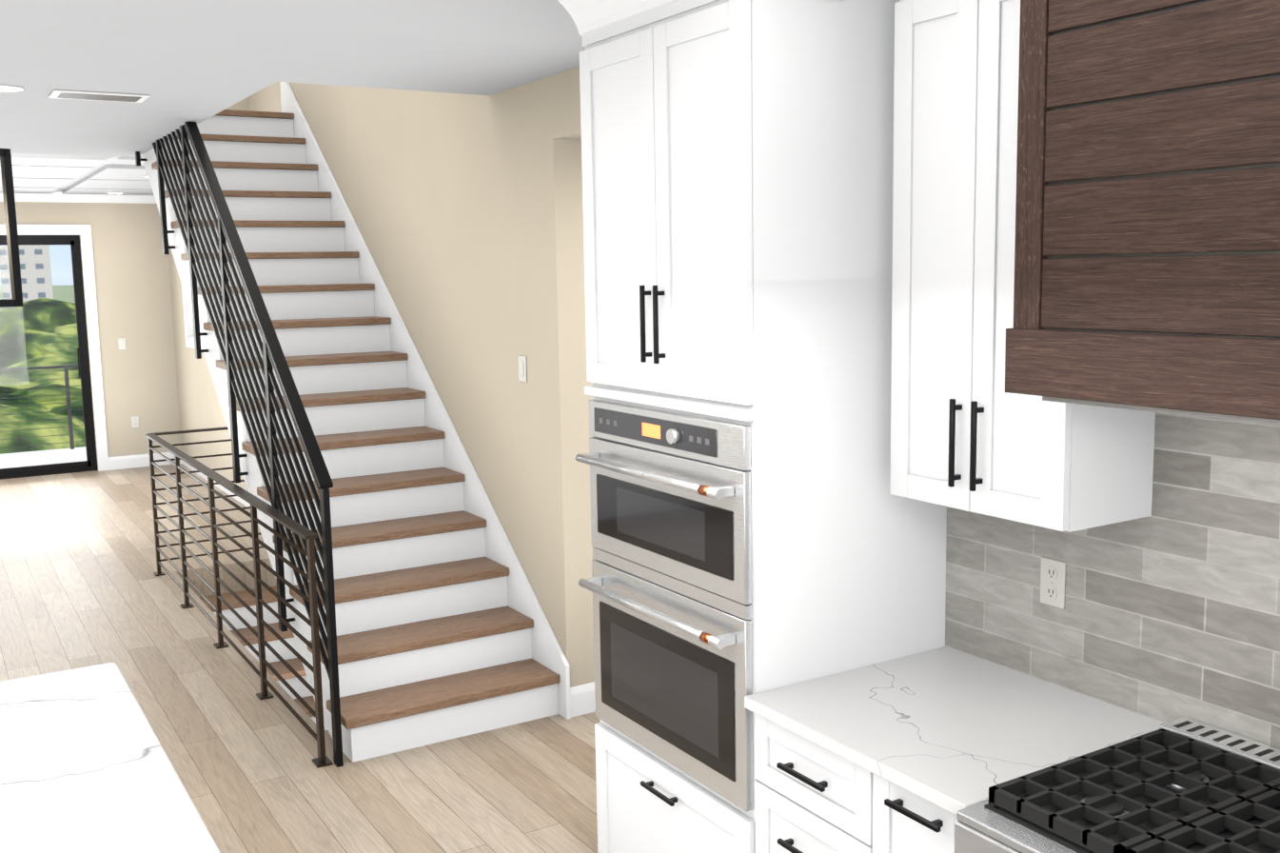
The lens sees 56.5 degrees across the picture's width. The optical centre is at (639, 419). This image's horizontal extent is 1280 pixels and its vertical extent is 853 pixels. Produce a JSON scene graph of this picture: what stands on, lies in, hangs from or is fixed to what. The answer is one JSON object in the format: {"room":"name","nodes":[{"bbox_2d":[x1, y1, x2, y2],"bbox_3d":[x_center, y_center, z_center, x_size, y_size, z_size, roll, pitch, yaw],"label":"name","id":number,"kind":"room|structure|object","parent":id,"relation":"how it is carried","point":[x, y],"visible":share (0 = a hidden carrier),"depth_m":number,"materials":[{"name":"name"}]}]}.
{"room":"kitchen","nodes":[
{"label":"kitchen","id":0,"kind":"room"},
{"bbox_2d":[0,0,584,195],"bbox_3d":[-4.394,-1.638,6.171,5.480,0.283,10.659,-5,8,-31],"label":"ceiling","id":1,"kind":"structure","parent":0,"point":[180,62],"depth_m":4.37,"materials":[{"name":"white paint"}]},
{"bbox_2d":[0,84,23,91],"bbox_3d":[-2.629,-1.365,4.905,0.164,0.008,0.164,-5,8,-31],"label":"recessed light","id":2,"kind":"object","parent":1,"relation":"in","point":[6,88],"visible":0.96,"depth_m":4.90,"materials":[{"name":"white"}]},
{"bbox_2d":[48,89,150,102],"bbox_3d":[-2.347,-1.403,5.170,0.380,0.010,0.220,-5,8,-31],"label":"ceiling vent","id":3,"kind":"object","parent":1,"relation":"in","point":[95,95],"visible":1,"depth_m":5.14,"materials":[{"name":"white metal"}]},
{"bbox_2d":[0,66,594,687],"bbox_3d":[-2.742,0.034,5.146,7.270,9.300,14.750,-5,8,-31],"label":"wall","id":4,"kind":"structure","parent":0,"point":[466,213],"depth_m":5.75,"materials":[{"name":"beige paint"}]},
{"bbox_2d":[0,364,86,468],"bbox_3d":[-7.170,0.135,12.315,6.000,1.150,1.998,-5,8,-31],"label":"balcony","id":5,"kind":"object","parent":4,"relation":"attached to","point":[15,461],"depth_m":13.44,"materials":[{"name":"grey"}]},
{"bbox_2d":[0,235,97,479],"bbox_3d":[-6.360,-0.582,11.455,1.930,2.360,0.080,-5,8,-31],"label":"sliding glass door","id":6,"kind":"structure","parent":4,"relation":"in","point":[89,463],"depth_m":11.85,"materials":[{"name":"glass"}]},
{"bbox_2d":[0,224,109,471],"bbox_3d":[-6.320,-0.624,11.382,2.130,2.460,0.018,-5,8,-31],"label":"door frame","id":7,"kind":"structure","parent":4,"relation":"attached to","point":[84,231],"depth_m":11.85,"materials":[{"name":"white wood"}]},
{"bbox_2d":[0,191,156,203],"bbox_3d":[-7.152,-2.026,10.668,5.480,0.105,0.085,-5,8,-31],"label":"crown molding","id":8,"kind":"structure","parent":4,"relation":"attached to","point":[57,197],"depth_m":11.63,"materials":[{"name":"white wood"}]},
{"bbox_2d":[118,337,126,349],"bbox_3d":[-5.236,-0.767,12.038,0.072,0.115,0.010,-5,8,-31],"label":"light switch","id":9,"kind":"object","parent":4,"relation":"attached to","point":[122,344],"visible":1,"depth_m":12.03,"materials":[{"name":"white plastic"}]},
{"bbox_2d":[131,415,138,427],"bbox_3d":[-5.162,0.021,12.176,0.072,0.115,0.008,-5,8,-31],"label":"outlet","id":10,"kind":"object","parent":4,"relation":"attached to","point":[134,421],"visible":1,"depth_m":12.17,"materials":[{"name":"white plastic"}]},
{"bbox_2d":[108,452,175,470],"bbox_3d":[-5.098,0.418,12.257,0.690,0.130,0.016,-5,8,-31],"label":"baseboard","id":11,"kind":"structure","parent":4,"relation":"attached to","point":[140,460],"depth_m":12.20,"materials":[{"name":"white wood"}]},
{"bbox_2d":[181,284,202,349],"bbox_3d":[-4.184,-1.151,11.338,0.168,0.940,0.820,-5,8,-31],"label":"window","id":12,"kind":"structure","parent":4,"relation":"in","point":[188,328],"depth_m":11.60,"materials":[{"name":"white"}]},
{"bbox_2d":[179,451,250,506],"bbox_3d":[-3.537,0.625,10.402,0.016,0.130,4.830,-5,8,-31],"label":"baseboard","id":13,"kind":"structure","parent":4,"relation":"attached to","point":[192,468],"depth_m":10.87,"materials":[{"name":"white wood"}]},
{"bbox_2d":[518,354,527,381],"bbox_3d":[-0.524,-0.227,5.296,0.010,0.115,0.072,-5,8,-31],"label":"light switch","id":14,"kind":"object","parent":4,"relation":"attached to","point":[522,375],"visible":1,"depth_m":5.29,"materials":[{"name":"white plastic"}]},
{"bbox_2d":[570,681,595,717],"bbox_3d":[-0.148,1.216,5.279,0.380,0.130,0.016,-5,8,-31],"label":"baseboard","id":15,"kind":"structure","parent":4,"relation":"attached to","point":[582,699],"depth_m":5.21,"materials":[{"name":"white wood"}]},
{"bbox_2d":[890,0,1155,531],"bbox_3d":[0.831,-0.458,2.671,0.365,1.328,0.518,-5,8,-31],"label":"upper cabinet","id":16,"kind":"object","parent":4,"relation":"attached to","point":[968,433],"visible":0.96,"depth_m":2.63,"materials":[{"name":"white wood"}]},
{"bbox_2d":[1004,0,1279,425],"bbox_3d":[1.185,-0.517,1.889,0.559,1.050,1.304,-5,8,-31],"label":"range hood","id":17,"kind":"object","parent":4,"relation":"attached to","point":[1147,261],"visible":1,"depth_m":2.04,"materials":[{"name":"brown wood"}]},
{"bbox_2d":[0,463,600,852],"bbox_3d":[-2.704,1.446,5.333,7.300,0.250,14.750,-5,8,-31],"label":"floor","id":18,"kind":"structure","parent":0,"point":[82,583],"depth_m":5.23,"materials":[{"name":"brown wood"}]},
{"bbox_2d":[0,662,220,852],"bbox_3d":[-1.274,1.248,2.043,1.055,0.921,2.160,-5,8,-31],"label":"kitchen island","id":19,"kind":"object","parent":18,"relation":"on","point":[86,765],"visible":1,"depth_m":2.45,"materials":[{"name":"white stone"}]},
{"bbox_2d":[144,426,332,767],"bbox_3d":[-1.795,0.689,6.484,1.060,0.930,3.700,-5,8,-31],"label":"guard railing","id":20,"kind":"object","parent":18,"relation":"on","point":[309,536],"visible":0.83,"depth_m":5.71,"materials":[{"name":"brown metal"}]},
{"bbox_2d":[140,81,571,762],"bbox_3d":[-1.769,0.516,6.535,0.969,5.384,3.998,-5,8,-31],"label":"staircase","id":21,"kind":"structure","parent":18,"relation":"on","point":[434,645],"depth_m":5.87,"materials":[{"name":"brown wood"}]},
{"bbox_2d":[135,121,343,767],"bbox_3d":[-2.182,-0.803,6.044,0.077,4.014,3.749,-5,8,-31],"label":"stair railing","id":22,"kind":"object","parent":21,"relation":"on","point":[271,351],"visible":0.79,"depth_m":5.36,"materials":[{"name":"black metal"}]},
{"bbox_2d":[557,0,946,852],"bbox_3d":[0.326,0.169,3.256,0.725,2.700,0.870,-5,8,-31],"label":"tall cabinet","id":23,"kind":"object","parent":18,"relation":"on","point":[758,525],"visible":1,"depth_m":2.96,"materials":[{"name":"painted wood"},{"name":"black metal"}]},
{"bbox_2d":[754,714,862,852],"bbox_3d":[0.680,1.124,2.896,0.646,0.884,0.468,-5,8,-31],"label":"base cabinet","id":24,"kind":"object","parent":18,"relation":"on","point":[808,799],"depth_m":2.74,"materials":[{"name":"white wood"}]},
{"bbox_2d":[744,646,1163,817],"bbox_3d":[0.720,0.683,2.729,0.677,0.030,0.706,-5,8,-31],"label":"countertop","id":25,"kind":"structure","parent":24,"relation":"on","point":[945,725],"depth_m":2.67,"materials":[{"name":"white stone"}]},
{"bbox_2d":[862,771,957,852],"bbox_3d":[0.849,1.156,2.620,0.646,0.884,0.288,-5,8,-31],"label":"base cabinet","id":26,"kind":"object","parent":18,"relation":"on","point":[893,821],"depth_m":2.46,"materials":[{"name":"white wood"}]},
{"bbox_2d":[954,715,1279,852],"bbox_3d":[1.105,1.188,2.056,0.765,0.954,0.930,-5,8,-31],"label":"range","id":27,"kind":"object","parent":18,"relation":"on","point":[1183,784],"visible":1,"depth_m":2.20,"materials":[{"name":"metal"}]},
{"bbox_2d":[945,412,1279,748],"bbox_3d":[1.770,0.347,1.595,0.010,0.886,3.657,-5,8,-31],"label":"tile backsplash","id":28,"kind":"structure","parent":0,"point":[1170,611],"depth_m":2.61,"materials":[{"name":"grey tile"}]},
{"bbox_2d":[1040,556,1065,609],"bbox_3d":[0.993,0.393,2.868,0.008,0.115,0.072,-5,8,-31],"label":"outlet","id":29,"kind":"object","parent":28,"relation":"attached to","point":[1053,574],"visible":1,"depth_m":2.86,"materials":[{"name":"white plastic"}]},
{"bbox_3d":[-0.587,-1.143,-0.042,5.480,1.075,3.940,-5,8,-31],"label":"ceiling","id":30,"kind":"structure","parent":0,"visible":0},
{"bbox_2d":[0,148,23,307],"bbox_3d":[-1.321,-0.882,1.806,0.442,1.608,0.442,5,9,39],"label":"pendant light","id":31,"kind":"object","parent":30,"relation":"hanging from","point":[16,300],"visible":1,"depth_m":1.91,"materials":[{"name":"black metal"}]},
{"label":"outside","id":32,"kind":"structure","parent":0,"visible":0},
{"bbox_2d":[0,244,85,453],"bbox_3d":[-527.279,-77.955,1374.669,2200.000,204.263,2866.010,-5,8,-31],"label":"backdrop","id":33,"kind":"structure","parent":32,"point":[60,318],"depth_m":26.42,"materials":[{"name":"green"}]}
]}

